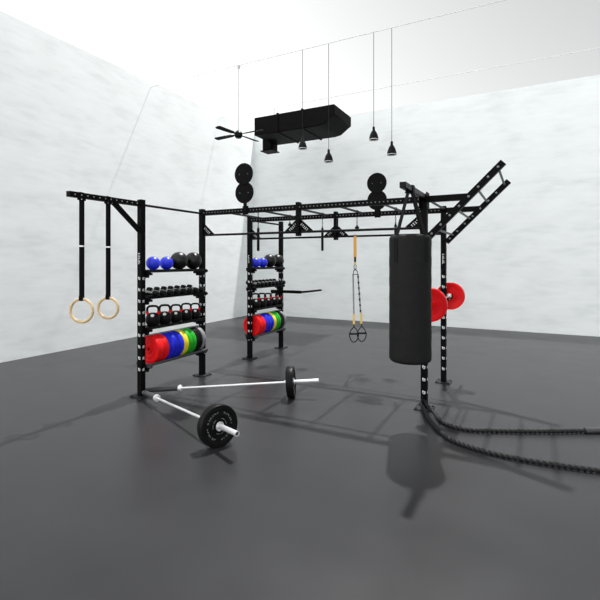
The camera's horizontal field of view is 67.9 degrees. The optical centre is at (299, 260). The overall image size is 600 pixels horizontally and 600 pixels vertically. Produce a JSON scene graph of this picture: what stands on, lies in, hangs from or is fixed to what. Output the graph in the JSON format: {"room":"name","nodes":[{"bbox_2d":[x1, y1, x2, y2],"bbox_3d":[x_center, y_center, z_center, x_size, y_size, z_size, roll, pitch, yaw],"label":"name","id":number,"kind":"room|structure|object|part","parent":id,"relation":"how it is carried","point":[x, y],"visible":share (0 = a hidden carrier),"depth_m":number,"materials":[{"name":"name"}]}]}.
{"room":"gym","nodes":[
{"label":"gym","id":0,"kind":"room"},
{"bbox_2d":[0,11,253,362],"bbox_3d":[-4.481,-1.350,10.171,0.201,6.400,12.560,0,0,27],"label":"wall","id":1,"kind":"structure","parent":0,"point":[72,118],"depth_m":9.89,"materials":[{"name":"paint"}]},
{"bbox_2d":[152,0,504,86],"bbox_3d":[2.796,-4.407,7.875,14.830,0.014,0.014,0,0,27],"label":"cable","id":2,"kind":"object","parent":1,"relation":"attached to","point":[501,0],"visible":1,"depth_m":8.85,"materials":[{"name":"white paint"}]},
{"bbox_2d":[214,65,263,141],"bbox_3d":[-1.387,-3.583,10.050,1.047,1.635,1.047,0,0,-12],"label":"ceiling fan","id":3,"kind":"object","parent":2,"relation":"hanging from","point":[238,134],"visible":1,"depth_m":10.04,"materials":[{"name":"black metal"}]},
{"bbox_3d":[-1.710,-2.850,10.260,0.630,0.033,0.139,0,0,33],"label":"blade","id":4,"kind":"part","parent":3,"relation":"part of","materials":[{"name":"black metal"}]},
{"bbox_3d":[-1.597,-2.850,9.728,0.139,0.033,0.630,0,0,33],"label":"blade","id":5,"kind":"part","parent":3,"relation":"part of","materials":[{"name":"black metal"}]},
{"bbox_3d":[-1.387,-3.665,10.050,0.100,1.470,0.100,0,0,0],"label":"down rod","id":6,"kind":"part","parent":3,"relation":"part of","materials":[{"name":"white paint"}]},
{"bbox_3d":[-1.065,-2.850,9.841,0.630,0.033,0.139,0,0,33],"label":"blade","id":7,"kind":"part","parent":3,"relation":"part of","materials":[{"name":"black metal"}]},
{"bbox_2d":[298,50,306,149],"bbox_3d":[0.055,-3.369,9.300,0.180,2.061,0.180,0,0,0],"label":"pendant lamp","id":8,"kind":"object","parent":2,"relation":"hanging from","point":[302,145],"visible":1,"depth_m":9.30,"materials":[{"name":"black metal"}]},
{"bbox_3d":[0.055,-2.471,9.300,0.180,0.252,0.180,0,0,0],"label":"lamp shade","id":9,"kind":"part","parent":8,"relation":"part of","materials":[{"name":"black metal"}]},
{"bbox_3d":[0.055,-3.498,9.300,0.009,1.805,0.009,0,0,23],"label":"cord","id":10,"kind":"part","parent":8,"relation":"part of","materials":[{"name":"black rubber"}]},
{"bbox_2d":[324,44,332,162],"bbox_3d":[0.580,-3.203,9.027,0.180,2.394,0.180,0,0,0],"label":"pendant lamp","id":11,"kind":"object","parent":2,"relation":"hanging from","point":[328,158],"visible":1,"depth_m":9.02,"materials":[{"name":"black metal"}]},
{"bbox_3d":[0.580,-2.138,9.027,0.180,0.252,0.180,0,0,0],"label":"lamp shade","id":12,"kind":"part","parent":11,"relation":"part of","materials":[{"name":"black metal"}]},
{"bbox_3d":[0.580,-3.331,9.027,0.009,2.138,0.009,0,0,-23],"label":"cord","id":13,"kind":"part","parent":11,"relation":"part of","materials":[{"name":"black rubber"}]},
{"bbox_2d":[369,33,377,140],"bbox_3d":[1.421,-3.367,8.590,0.180,2.066,0.180,0,0,0],"label":"pendant lamp","id":14,"kind":"object","parent":2,"relation":"hanging from","point":[373,135],"visible":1,"depth_m":8.59,"materials":[{"name":"black metal"}]},
{"bbox_3d":[1.421,-2.466,8.590,0.180,0.252,0.180,0,0,0],"label":"lamp shade","id":15,"kind":"part","parent":14,"relation":"part of","materials":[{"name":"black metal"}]},
{"bbox_3d":[1.421,-3.495,8.590,0.009,1.810,0.009,0,0,-23],"label":"cord","id":16,"kind":"part","parent":14,"relation":"part of","materials":[{"name":"black rubber"}]},
{"bbox_2d":[387,141,396,155],"bbox_3d":[1.735,-3.203,8.427,0.180,2.394,0.180,0,0,0],"label":"pendant lamp","id":17,"kind":"object","parent":2,"relation":"hanging from","point":[391,151],"visible":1,"depth_m":8.38,"materials":[{"name":"black metal"}]},
{"bbox_2d":[221,48,598,117],"bbox_3d":[4.074,-4.407,10.332,14.830,0.014,0.014,0,0,27],"label":"cable","id":18,"kind":"object","parent":1,"relation":"attached to","point":[595,48],"visible":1,"depth_m":10.82,"materials":[{"name":"white paint"}]},
{"bbox_2d":[254,104,350,153],"bbox_3d":[-0.058,-3.828,12.470,2.714,1.144,1.240,0,0,27],"label":"air duct","id":19,"kind":"object","parent":18,"relation":"hanging from","point":[282,128],"visible":0.94,"depth_m":12.05,"materials":[{"name":"black metal"}]},
{"bbox_2d":[261,140,279,153],"bbox_3d":[-0.897,-3.543,13.344,0.566,0.574,0.566,0,0,0],"label":"outlet","id":20,"kind":"object","parent":19,"relation":"attached to","point":[269,147],"depth_m":13.21,"materials":[{"name":"black metal"}]},
{"bbox_2d":[0,316,599,599],"bbox_3d":[15.492,1.950,-36.849,79.030,0.200,77.560,0,0,27],"label":"floor","id":21,"kind":"structure","parent":0,"point":[338,489],"depth_m":3.81,"materials":[{"name":"rubber"}]},
{"bbox_2d":[66,160,510,411],"bbox_3d":[0.591,0.186,6.724,4.701,3.328,5.837,0,0,27],"label":"rig","id":22,"kind":"object","parent":21,"relation":"on","point":[377,199],"visible":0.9,"depth_m":6.66,"materials":[{"name":"black metal"}]},
{"bbox_2d":[69,192,93,322],"bbox_3d":[-2.591,-0.034,5.288,0.308,1.552,0.104,0,0,4],"label":"ring","id":23,"kind":"object","parent":22,"relation":"hanging from","point":[81,245],"visible":0.98,"depth_m":5.28,"materials":[{"name":"brown wood"}]},
{"bbox_3d":[-2.420,-0.774,5.615,0.066,0.064,1.087,0,0,27],"label":"ring arm","id":24,"kind":"part","parent":22,"relation":"part of"},
{"bbox_2d":[97,196,118,318],"bbox_3d":[-2.419,-0.036,5.618,0.290,1.547,0.104,0,0,4],"label":"ring","id":25,"kind":"object","parent":22,"relation":"hanging from","point":[108,205],"visible":1,"depth_m":5.61,"materials":[{"name":"brown wood"}]},
{"bbox_3d":[-2.170,1.838,6.098,0.220,0.024,0.220,0,0,27],"label":"plate","id":26,"kind":"part","parent":22,"relation":"part of","materials":[{"name":"black metal"}]},
{"bbox_2d":[145,290,158,296],"bbox_3d":[-2.108,0.434,6.215,0.289,0.121,0.088,0,0,10],"label":"dumbbell","id":27,"kind":"object","parent":22,"relation":"on","point":[155,293],"visible":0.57,"depth_m":6.17,"materials":[{"name":"metal"}]},
{"bbox_2d":[145,305,159,325],"bbox_3d":[-2.073,0.766,6.281,0.200,0.297,0.203,0,0,-15],"label":"kettlebell","id":28,"kind":"object","parent":22,"relation":"on","point":[152,319],"visible":1,"depth_m":6.23,"materials":[{"name":"black metal"}]},
{"bbox_3d":[-2.074,0.695,6.282,0.189,0.156,0.033,0,0,-15],"label":"handle","id":29,"kind":"part","parent":28,"relation":"part of","materials":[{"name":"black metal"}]},
{"bbox_2d":[146,256,159,269],"bbox_3d":[-2.071,0.032,6.286,0.194,0.194,0.193,0,0,25],"label":"medicine ball","id":30,"kind":"object","parent":22,"relation":"on","point":[152,263],"visible":0.99,"depth_m":6.22,"materials":[{"name":"blue rubber"}]},
{"bbox_2d":[145,334,163,362],"bbox_3d":[-2.090,1.232,6.251,0.396,0.396,0.106,0,0,27],"label":"bumper plate","id":31,"kind":"object","parent":22,"relation":"on","point":[154,347],"visible":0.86,"depth_m":6.19,"materials":[{"name":"red rubber"}]},
{"bbox_2d":[146,287,165,295],"bbox_3d":[-2.044,0.434,6.339,0.289,0.121,0.088,0,0,10],"label":"dumbbell","id":32,"kind":"object","parent":22,"relation":"on","point":[162,292],"visible":0.87,"depth_m":6.32,"materials":[{"name":"metal"}]},
{"bbox_2d":[154,333,169,360],"bbox_3d":[-2.039,1.232,6.348,0.396,0.396,0.106,0,0,27],"label":"bumper plate","id":33,"kind":"object","parent":22,"relation":"on","point":[162,337],"visible":0.2,"depth_m":6.27,"materials":[{"name":"red rubber"}]},
{"bbox_2d":[153,287,172,294],"bbox_3d":[-1.980,0.434,6.462,0.289,0.121,0.088,0,0,10],"label":"dumbbell","id":34,"kind":"object","parent":22,"relation":"on","point":[169,291],"visible":0.74,"depth_m":6.44,"materials":[{"name":"metal"}]},
{"bbox_2d":[159,304,171,323],"bbox_3d":[-1.967,0.770,6.485,0.194,0.288,0.197,0,0,-15],"label":"kettlebell","id":35,"kind":"object","parent":22,"relation":"on","point":[165,316],"visible":0.88,"depth_m":6.43,"materials":[{"name":"black metal"}]},
{"bbox_3d":[-1.968,0.702,6.486,0.183,0.151,0.032,0,0,-15],"label":"handle","id":36,"kind":"part","parent":35,"relation":"part of","materials":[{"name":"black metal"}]},
{"bbox_2d":[160,256,172,268],"bbox_3d":[-1.951,0.032,6.517,0.194,0.194,0.193,0,0,27],"label":"medicine ball","id":37,"kind":"object","parent":22,"relation":"on","point":[166,262],"visible":0.86,"depth_m":6.45,"materials":[{"name":"blue rubber"}]},
{"bbox_2d":[160,332,174,358],"bbox_3d":[-1.991,1.232,6.442,0.396,0.396,0.096,0,0,27],"label":"bumper plate","id":38,"kind":"object","parent":22,"relation":"on","point":[170,339],"visible":0.12,"depth_m":6.36,"materials":[{"name":"blue rubber"}]},
{"bbox_2d":[161,286,179,294],"bbox_3d":[-1.916,0.434,6.585,0.289,0.121,0.088,0,0,10],"label":"dumbbell","id":39,"kind":"object","parent":22,"relation":"on","point":[176,291],"visible":0.79,"depth_m":6.56,"materials":[{"name":"metal"}]},
{"bbox_2d":[136,348,207,367],"bbox_3d":[-1.877,1.429,6.660,0.284,0.066,1.193,0,0,27],"label":"shelf","id":40,"kind":"object","parent":22,"relation":"attached to","point":[200,352],"depth_m":6.47,"materials":[{"name":"grey metal"}]},
{"bbox_2d":[166,331,179,357],"bbox_3d":[-1.944,1.232,6.530,0.396,0.396,0.096,0,0,27],"label":"bumper plate","id":41,"kind":"object","parent":22,"relation":"on","point":[175,338],"visible":0.15,"depth_m":6.45,"materials":[{"name":"blue rubber"}]},
{"bbox_2d":[145,317,204,329],"bbox_3d":[-1.877,0.927,6.660,0.172,0.040,1.193,0,0,27],"label":"shelf","id":42,"kind":"object","parent":22,"relation":"attached to","point":[201,319],"depth_m":6.58,"materials":[{"name":"black metal"}]},
{"bbox_2d":[145,291,204,298],"bbox_3d":[-1.875,0.488,6.659,0.185,0.080,1.193,0,0,27],"label":"shelf","id":43,"kind":"object","parent":22,"relation":"attached to","point":[147,295],"depth_m":6.53,"materials":[{"name":"black metal"}]},
{"bbox_2d":[145,268,204,272],"bbox_3d":[-1.877,0.142,6.660,0.172,0.040,1.193,0,0,27],"label":"shelf","id":44,"kind":"object","parent":22,"relation":"attached to","point":[201,270],"depth_m":6.60,"materials":[{"name":"black metal"}]},
{"bbox_2d":[171,304,181,321],"bbox_3d":[-1.861,0.779,6.689,0.182,0.271,0.185,0,0,-15],"label":"kettlebell","id":45,"kind":"object","parent":22,"relation":"on","point":[176,315],"visible":0.88,"depth_m":6.63,"materials":[{"name":"black metal"}]},
{"bbox_3d":[-1.861,0.715,6.690,0.172,0.142,0.030,0,0,-15],"label":"handle","id":46,"kind":"part","parent":45,"relation":"part of","materials":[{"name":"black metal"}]},
{"bbox_2d":[167,286,186,293],"bbox_3d":[-1.852,0.434,6.709,0.289,0.121,0.088,0,0,10],"label":"dumbbell","id":47,"kind":"object","parent":22,"relation":"on","point":[183,291],"visible":0.8,"depth_m":6.68,"materials":[{"name":"metal"}]},
{"bbox_2d":[171,330,183,355],"bbox_3d":[-1.898,1.232,6.619,0.396,0.396,0.096,0,0,27],"label":"bumper plate","id":48,"kind":"object","parent":22,"relation":"on","point":[180,338],"visible":0.12,"depth_m":6.54,"materials":[{"name":"blue rubber"}]},
{"bbox_2d":[170,252,187,268],"bbox_3d":[-1.831,-0.004,6.748,0.265,0.266,0.265,0,0,28],"label":"medicine ball","id":49,"kind":"object","parent":22,"relation":"on","point":[180,260],"visible":0.93,"depth_m":6.65,"materials":[{"name":"black rubber"}]},
{"bbox_2d":[175,329,188,354],"bbox_3d":[-1.852,1.232,6.708,0.396,0.396,0.096,0,0,27],"label":"bumper plate","id":50,"kind":"object","parent":22,"relation":"on","point":[186,341],"visible":0.14,"depth_m":6.63,"materials":[{"name":"yellow rubber"}]},
{"bbox_2d":[174,285,192,292],"bbox_3d":[-1.788,0.434,6.832,0.289,0.121,0.088,0,0,10],"label":"dumbbell","id":51,"kind":"object","parent":22,"relation":"on","point":[189,290],"visible":0.74,"depth_m":6.81,"materials":[{"name":"metal"}]},
{"bbox_2d":[181,303,191,320],"bbox_3d":[-1.757,0.779,6.888,0.182,0.271,0.185,0,0,-15],"label":"kettlebell","id":52,"kind":"object","parent":22,"relation":"on","point":[186,313],"visible":0.84,"depth_m":6.83,"materials":[{"name":"black metal"}]},
{"bbox_2d":[180,329,192,353],"bbox_3d":[-1.809,1.232,6.791,0.396,0.396,0.084,0,0,27],"label":"bumper plate","id":53,"kind":"object","parent":22,"relation":"on","point":[188,334],"visible":0.08,"depth_m":6.71,"materials":[{"name":"green rubber"}]},
{"bbox_2d":[181,328,196,352],"bbox_3d":[-1.768,1.232,6.869,0.396,0.396,0.084,0,0,27],"label":"bumper plate","id":54,"kind":"object","parent":22,"relation":"on","point":[191,332],"visible":0.17,"depth_m":6.79,"materials":[{"name":"green rubber"}]},
{"bbox_2d":[180,285,198,292],"bbox_3d":[-1.724,0.434,6.955,0.289,0.121,0.088,0,0,10],"label":"dumbbell","id":55,"kind":"object","parent":22,"relation":"on","point":[195,289],"visible":0.67,"depth_m":6.93,"materials":[{"name":"metal"}]},
{"bbox_2d":[187,327,199,351],"bbox_3d":[-1.732,1.232,6.939,0.396,0.396,0.066,0,0,28],"label":"bumper plate","id":56,"kind":"object","parent":22,"relation":"on","point":[192,329],"visible":0.16,"depth_m":6.86,"materials":[{"name":"black rubber"}]},
{"bbox_2d":[186,252,201,268],"bbox_3d":[-1.684,-0.004,7.032,0.265,0.266,0.266,0,0,23],"label":"medicine ball","id":57,"kind":"object","parent":22,"relation":"on","point":[194,259],"visible":0.88,"depth_m":6.94,"materials":[{"name":"black rubber"}]},
{"bbox_2d":[186,284,204,291],"bbox_3d":[-1.659,0.434,7.079,0.289,0.121,0.088,0,0,10],"label":"dumbbell","id":58,"kind":"object","parent":22,"relation":"on","point":[201,289],"visible":0.7,"depth_m":7.05,"materials":[{"name":"metal"}]},
{"bbox_2d":[191,303,200,318],"bbox_3d":[-1.663,0.788,7.070,0.170,0.253,0.172,0,0,-15],"label":"kettlebell","id":59,"kind":"object","parent":22,"relation":"on","point":[196,313],"visible":0.8,"depth_m":7.02,"materials":[{"name":"black metal"}]},
{"bbox_2d":[153,394,239,436],"bbox_3d":[-1.336,1.694,5.066,0.090,0.189,2.313,0,0,-39],"label":"barbell","id":60,"kind":"object","parent":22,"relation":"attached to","point":[156,398],"visible":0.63,"depth_m":4.86,"materials":[{"name":"metal"}]},
{"bbox_2d":[197,403,237,447],"bbox_3d":[-0.824,1.646,4.467,0.418,0.422,0.119,0,0,-40],"label":"bumper plate","id":61,"kind":"object","parent":60,"relation":"on","point":[209,434],"visible":0.94,"depth_m":4.42,"materials":[{"name":"black rubber"}]},
{"bbox_2d":[191,327,202,350],"bbox_3d":[-1.700,1.232,7.002,0.396,0.396,0.066,0,0,28],"label":"bumper plate","id":62,"kind":"object","parent":22,"relation":"on","point":[195,328],"visible":0.16,"depth_m":6.92,"materials":[{"name":"black rubber"}]},
{"bbox_2d":[192,326,205,349],"bbox_3d":[-1.665,1.232,7.068,0.396,0.396,0.076,0,0,27],"label":"bumper plate","id":63,"kind":"object","parent":22,"relation":"on","point":[197,327],"visible":0.13,"depth_m":6.99,"materials":[{"name":"grey rubber"}]},
{"bbox_3d":[-1.585,1.838,7.222,0.220,0.024,0.220,0,0,27],"label":"plate","id":64,"kind":"part","parent":22,"relation":"part of","materials":[{"name":"black metal"}]},
{"bbox_3d":[-1.466,-0.495,7.159,0.205,0.200,0.015,0,0,27],"label":"gusset plate","id":65,"kind":"part","parent":22,"relation":"part of","materials":[{"name":"black metal"}]},
{"bbox_2d":[178,379,318,391],"bbox_3d":[-0.904,1.706,6.133,2.321,0.232,0.090,0,0,4],"label":"barbell","id":66,"kind":"object","parent":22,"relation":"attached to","point":[180,387],"visible":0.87,"depth_m":6.09,"materials":[{"name":"metal"}]},
{"bbox_2d":[285,366,295,397],"bbox_3d":[-0.124,1.645,6.058,0.127,0.422,0.418,0,0,5],"label":"bumper plate","id":67,"kind":"object","parent":66,"relation":"on","point":[290,376],"visible":0.98,"depth_m":5.90,"materials":[{"name":"black rubber"}]},
{"bbox_3d":[-0.950,1.838,8.443,0.220,0.024,0.220,0,0,27],"label":"plate","id":68,"kind":"part","parent":22,"relation":"part of","materials":[{"name":"black metal"}]},
{"bbox_2d":[243,315,262,335],"bbox_3d":[-0.897,1.232,8.544,0.396,0.396,0.106,0,0,27],"label":"bumper plate","id":69,"kind":"object","parent":22,"relation":"on","point":[257,321],"visible":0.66,"depth_m":8.47,"materials":[{"name":"red rubber"}]},
{"bbox_2d":[253,293,260,308],"bbox_3d":[-0.860,0.766,8.614,0.200,0.297,0.203,0,0,-15],"label":"kettlebell","id":70,"kind":"object","parent":22,"relation":"on","point":[256,302],"visible":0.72,"depth_m":8.55,"materials":[{"name":"black metal"}]},
{"bbox_2d":[253,258,260,266],"bbox_3d":[-0.858,0.032,8.620,0.194,0.194,0.193,0,0,25],"label":"medicine ball","id":71,"kind":"object","parent":22,"relation":"on","point":[256,261],"visible":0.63,"depth_m":8.55,"materials":[{"name":"blue rubber"}]},
{"bbox_2d":[257,213,259,250],"bbox_3d":[-0.646,-0.482,6.894,0.042,0.656,0.042,0,0,-11],"label":"grip","id":72,"kind":"object","parent":22,"relation":"hanging from","point":[258,229],"visible":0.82,"depth_m":6.88,"materials":[{"name":"black metal"}]},
{"bbox_2d":[254,314,265,333],"bbox_3d":[-0.846,1.232,8.642,0.396,0.396,0.106,0,0,27],"label":"bumper plate","id":73,"kind":"object","parent":22,"relation":"on","point":[259,315],"visible":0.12,"depth_m":8.56,"materials":[{"name":"red rubber"}]},
{"bbox_2d":[257,293,266,306],"bbox_3d":[-0.754,0.770,8.818,0.194,0.288,0.197,0,0,-15],"label":"kettlebell","id":74,"kind":"object","parent":22,"relation":"on","point":[263,301],"visible":0.68,"depth_m":8.76,"materials":[{"name":"black metal"}]},
{"bbox_2d":[260,258,267,266],"bbox_3d":[-0.738,0.032,8.850,0.194,0.194,0.194,0,0,25],"label":"medicine ball","id":75,"kind":"object","parent":22,"relation":"on","point":[264,262],"visible":0.72,"depth_m":8.78,"materials":[{"name":"blue rubber"}]},
{"bbox_2d":[260,314,268,332],"bbox_3d":[-0.798,1.232,8.735,0.396,0.396,0.096,0,0,27],"label":"bumper plate","id":76,"kind":"object","parent":22,"relation":"on","point":[263,315],"visible":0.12,"depth_m":8.65,"materials":[{"name":"blue rubber"}]},
{"bbox_2d":[259,313,271,331],"bbox_3d":[-0.752,1.232,8.824,0.396,0.396,0.096,0,0,27],"label":"bumper plate","id":77,"kind":"object","parent":22,"relation":"on","point":[266,315],"visible":0.16,"depth_m":8.74,"materials":[{"name":"blue rubber"}]},
{"bbox_2d":[245,327,285,337],"bbox_3d":[-0.677,1.429,8.967,0.284,0.066,1.105,0,0,27],"label":"shelf","id":78,"kind":"object","parent":22,"relation":"attached to","point":[280,330],"depth_m":8.78,"materials":[{"name":"grey metal"}]},
{"bbox_2d":[264,293,271,305],"bbox_3d":[-0.648,0.779,9.022,0.182,0.271,0.185,0,0,-15],"label":"kettlebell","id":79,"kind":"object","parent":22,"relation":"on","point":[269,300],"visible":0.73,"depth_m":8.97,"materials":[{"name":"black metal"}]},
{"bbox_2d":[253,304,283,310],"bbox_3d":[-0.677,0.927,8.967,0.172,0.040,1.105,0,0,27],"label":"shelf","id":80,"kind":"object","parent":22,"relation":"attached to","point":[281,305],"depth_m":8.95,"materials":[{"name":"black metal"}]},
{"bbox_2d":[253,284,283,288],"bbox_3d":[-0.675,0.488,8.966,0.185,0.080,1.105,0,0,27],"label":"shelf","id":81,"kind":"object","parent":22,"relation":"attached to","point":[254,286],"depth_m":8.87,"materials":[{"name":"black metal"}]},
{"bbox_2d":[253,267,283,268],"bbox_3d":[-0.677,0.142,8.967,0.172,0.040,1.105,0,0,27],"label":"shelf","id":82,"kind":"object","parent":22,"relation":"attached to","point":[253,267],"depth_m":8.88,"materials":[{"name":"black metal"}]},
{"bbox_2d":[264,312,273,331],"bbox_3d":[-0.706,1.232,8.912,0.396,0.396,0.096,0,0,27],"label":"bumper plate","id":83,"kind":"object","parent":22,"relation":"on","point":[268,314],"visible":0.15,"depth_m":8.83,"materials":[{"name":"blue rubber"}]},
{"bbox_2d":[264,254,275,266],"bbox_3d":[-0.618,-0.004,9.081,0.266,0.266,0.266,0,0,25],"label":"medicine ball","id":84,"kind":"object","parent":22,"relation":"on","point":[271,259],"visible":0.81,"depth_m":8.99,"materials":[{"name":"black rubber"}]},
{"bbox_2d":[266,312,276,330],"bbox_3d":[-0.659,1.232,9.001,0.396,0.396,0.096,0,0,27],"label":"bumper plate","id":85,"kind":"object","parent":22,"relation":"on","point":[270,313],"visible":0.12,"depth_m":8.92,"materials":[{"name":"yellow rubber"}]},
{"bbox_2d":[269,292,277,304],"bbox_3d":[-0.544,0.779,9.222,0.182,0.271,0.185,0,0,-15],"label":"kettlebell","id":86,"kind":"object","parent":22,"relation":"on","point":[274,299],"visible":0.74,"depth_m":9.17,"materials":[{"name":"black metal"}]},
{"bbox_2d":[271,312,278,329],"bbox_3d":[-0.616,1.232,9.085,0.396,0.396,0.084,0,0,27],"label":"bumper plate","id":87,"kind":"object","parent":22,"relation":"on","point":[275,315],"visible":0.18,"depth_m":9.00,"materials":[{"name":"green rubber"}]},
{"bbox_2d":[270,311,280,329],"bbox_3d":[-0.576,1.232,9.163,0.396,0.396,0.084,0,0,27],"label":"bumper plate","id":88,"kind":"object","parent":22,"relation":"on","point":[276,313],"visible":0.12,"depth_m":9.09,"materials":[{"name":"green rubber"}]},
{"bbox_2d":[274,254,283,266],"bbox_3d":[-0.470,-0.004,9.365,0.266,0.266,0.265,0,0,23],"label":"medicine ball","id":89,"kind":"object","parent":22,"relation":"on","point":[279,259],"visible":0.71,"depth_m":9.27,"materials":[{"name":"black rubber"}]},
{"bbox_2d":[275,293,282,304],"bbox_3d":[-0.449,0.788,9.404,0.170,0.253,0.172,0,0,-15],"label":"kettlebell","id":90,"kind":"object","parent":22,"relation":"on","point":[280,300],"visible":0.66,"depth_m":9.35,"materials":[{"name":"black metal"}]},
{"bbox_2d":[275,311,282,328],"bbox_3d":[-0.539,1.232,9.233,0.396,0.396,0.066,0,0,27],"label":"bumper plate","id":91,"kind":"object","parent":22,"relation":"on","point":[275,311],"visible":0.17,"depth_m":9.15,"materials":[{"name":"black rubber"}]},
{"bbox_2d":[275,310,284,328],"bbox_3d":[-0.507,1.232,9.295,0.396,0.396,0.066,0,0,27],"label":"bumper plate","id":92,"kind":"object","parent":22,"relation":"on","point":[275,310],"visible":0.15,"depth_m":9.21,"materials":[{"name":"black rubber"}]},
{"bbox_2d":[277,310,285,327],"bbox_3d":[-0.472,1.232,9.361,0.396,0.396,0.076,0,0,27],"label":"bumper plate","id":93,"kind":"object","parent":22,"relation":"on","point":[277,310],"visible":0.17,"depth_m":9.27,"materials":[{"name":"grey rubber"}]},
{"bbox_3d":[-0.128,-0.495,6.463,0.205,0.200,0.015,0,0,27],"label":"gusset plate","id":94,"kind":"part","parent":22,"relation":"part of","materials":[{"name":"black metal"}]},
{"bbox_3d":[0.089,-0.495,6.350,0.205,0.200,0.015,0,0,27],"label":"gusset plate","id":95,"kind":"part","parent":22,"relation":"part of","materials":[{"name":"black metal"}]},
{"bbox_2d":[321,213,323,250],"bbox_3d":[0.375,-0.490,7.461,0.042,0.640,0.042,0,0,-11],"label":"grip","id":96,"kind":"object","parent":22,"relation":"hanging from","point":[322,233],"visible":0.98,"depth_m":7.45,"materials":[{"name":"black metal"}]},
{"bbox_3d":[0.507,-0.495,7.684,0.205,0.200,0.015,0,0,27],"label":"gusset plate","id":97,"kind":"part","parent":22,"relation":"part of","materials":[{"name":"black metal"}]},
{"bbox_3d":[0.724,-0.495,7.571,0.205,0.200,0.015,0,0,27],"label":"gusset plate","id":98,"kind":"part","parent":22,"relation":"part of","materials":[{"name":"black metal"}]},
{"bbox_2d":[349,234,366,342],"bbox_3d":[0.970,0.459,7.467,0.307,1.808,0.099,0,0,0],"label":"trainer","id":99,"kind":"object","parent":22,"relation":"hanging from","point":[355,237],"visible":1,"depth_m":7.45,"materials":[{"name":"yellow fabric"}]},
{"bbox_2d":[394,207,396,234],"bbox_3d":[1.441,-0.495,6.720,0.042,0.630,0.042,0,0,-11],"label":"grip","id":100,"kind":"object","parent":22,"relation":"hanging from","point":[395,225],"visible":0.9,"depth_m":6.71,"materials":[{"name":"black metal"}]},
{"bbox_2d":[389,185,431,364],"bbox_3d":[1.220,0.140,4.936,0.459,1.945,0.459,0,0,10],"label":"bag","id":101,"kind":"object","parent":22,"relation":"hanging from","point":[410,255],"visible":0.99,"depth_m":4.74,"materials":[{"name":"black leather"}]},
{"bbox_3d":[1.438,-0.495,5.649,0.205,0.200,0.015,0,0,27],"label":"gusset plate","id":102,"kind":"part","parent":22,"relation":"part of","materials":[{"name":"black metal"}]},
{"bbox_3d":[1.319,-0.795,5.126,0.068,0.062,1.080,0,0,27],"label":"bag arm","id":103,"kind":"part","parent":22,"relation":"part of","materials":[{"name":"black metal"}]},
{"bbox_3d":[1.559,1.838,5.588,0.220,0.024,0.220,0,0,27],"label":"plate","id":104,"kind":"part","parent":22,"relation":"part of","materials":[{"name":"black metal"}]},
{"bbox_3d":[1.550,-0.750,5.570,0.100,0.200,0.160,0,0,27],"label":"mounting plate","id":105,"kind":"part","parent":22,"relation":"part of","materials":[{"name":"black metal"}]},
{"bbox_3d":[2.194,1.838,6.808,0.220,0.024,0.220,0,0,27],"label":"plate","id":106,"kind":"part","parent":22,"relation":"part of","materials":[{"name":"black metal"}]},
{"bbox_3d":[1.976,-0.715,5.368,0.913,0.913,0.074,0,0,27],"label":"inclined rail","id":107,"kind":"part","parent":22,"relation":"part of","materials":[{"name":"black metal"}]},
{"bbox_3d":[2.611,-0.715,6.589,0.913,0.913,0.074,0,0,27],"label":"inclined rail","id":108,"kind":"part","parent":22,"relation":"part of","materials":[{"name":"black metal"}]},
{"bbox_3d":[1.952,0.538,6.166,0.084,0.084,2.270,0,0,27],"label":"barbell","id":109,"kind":"object","parent":22,"relation":"on","visible":0},
{"bbox_2d":[432,288,447,321],"bbox_3d":[1.597,0.537,5.483,0.420,0.420,0.075,0,0,27],"label":"bumper plate","id":110,"kind":"object","parent":109,"relation":"on","point":[439,300],"visible":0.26,"depth_m":5.41,"materials":[{"name":"red rubber"}]},
{"bbox_2d":[438,282,464,309],"bbox_3d":[2.319,0.537,6.872,0.420,0.420,0.075,0,0,27],"label":"bumper plate","id":111,"kind":"object","parent":109,"relation":"on","point":[456,289],"visible":0.5,"depth_m":6.81,"materials":[{"name":"red rubber"}]},
{"bbox_2d":[419,399,599,473],"bbox_3d":[2.381,1.782,4.598,2.314,0.137,1.267,0,0,19],"label":"rope","id":112,"kind":"object","parent":21,"relation":"on","point":[442,433],"visible":0.99,"depth_m":4.75,"materials":[{"name":"black fabric"}]},
{"bbox_2d":[254,75,599,336],"bbox_3d":[5.038,-1.350,12.187,14.830,6.400,0.201,0,0,27],"label":"wall","id":113,"kind":"structure","parent":0,"point":[529,261],"depth_m":12.21,"materials":[{"name":"paint"}]}
]}

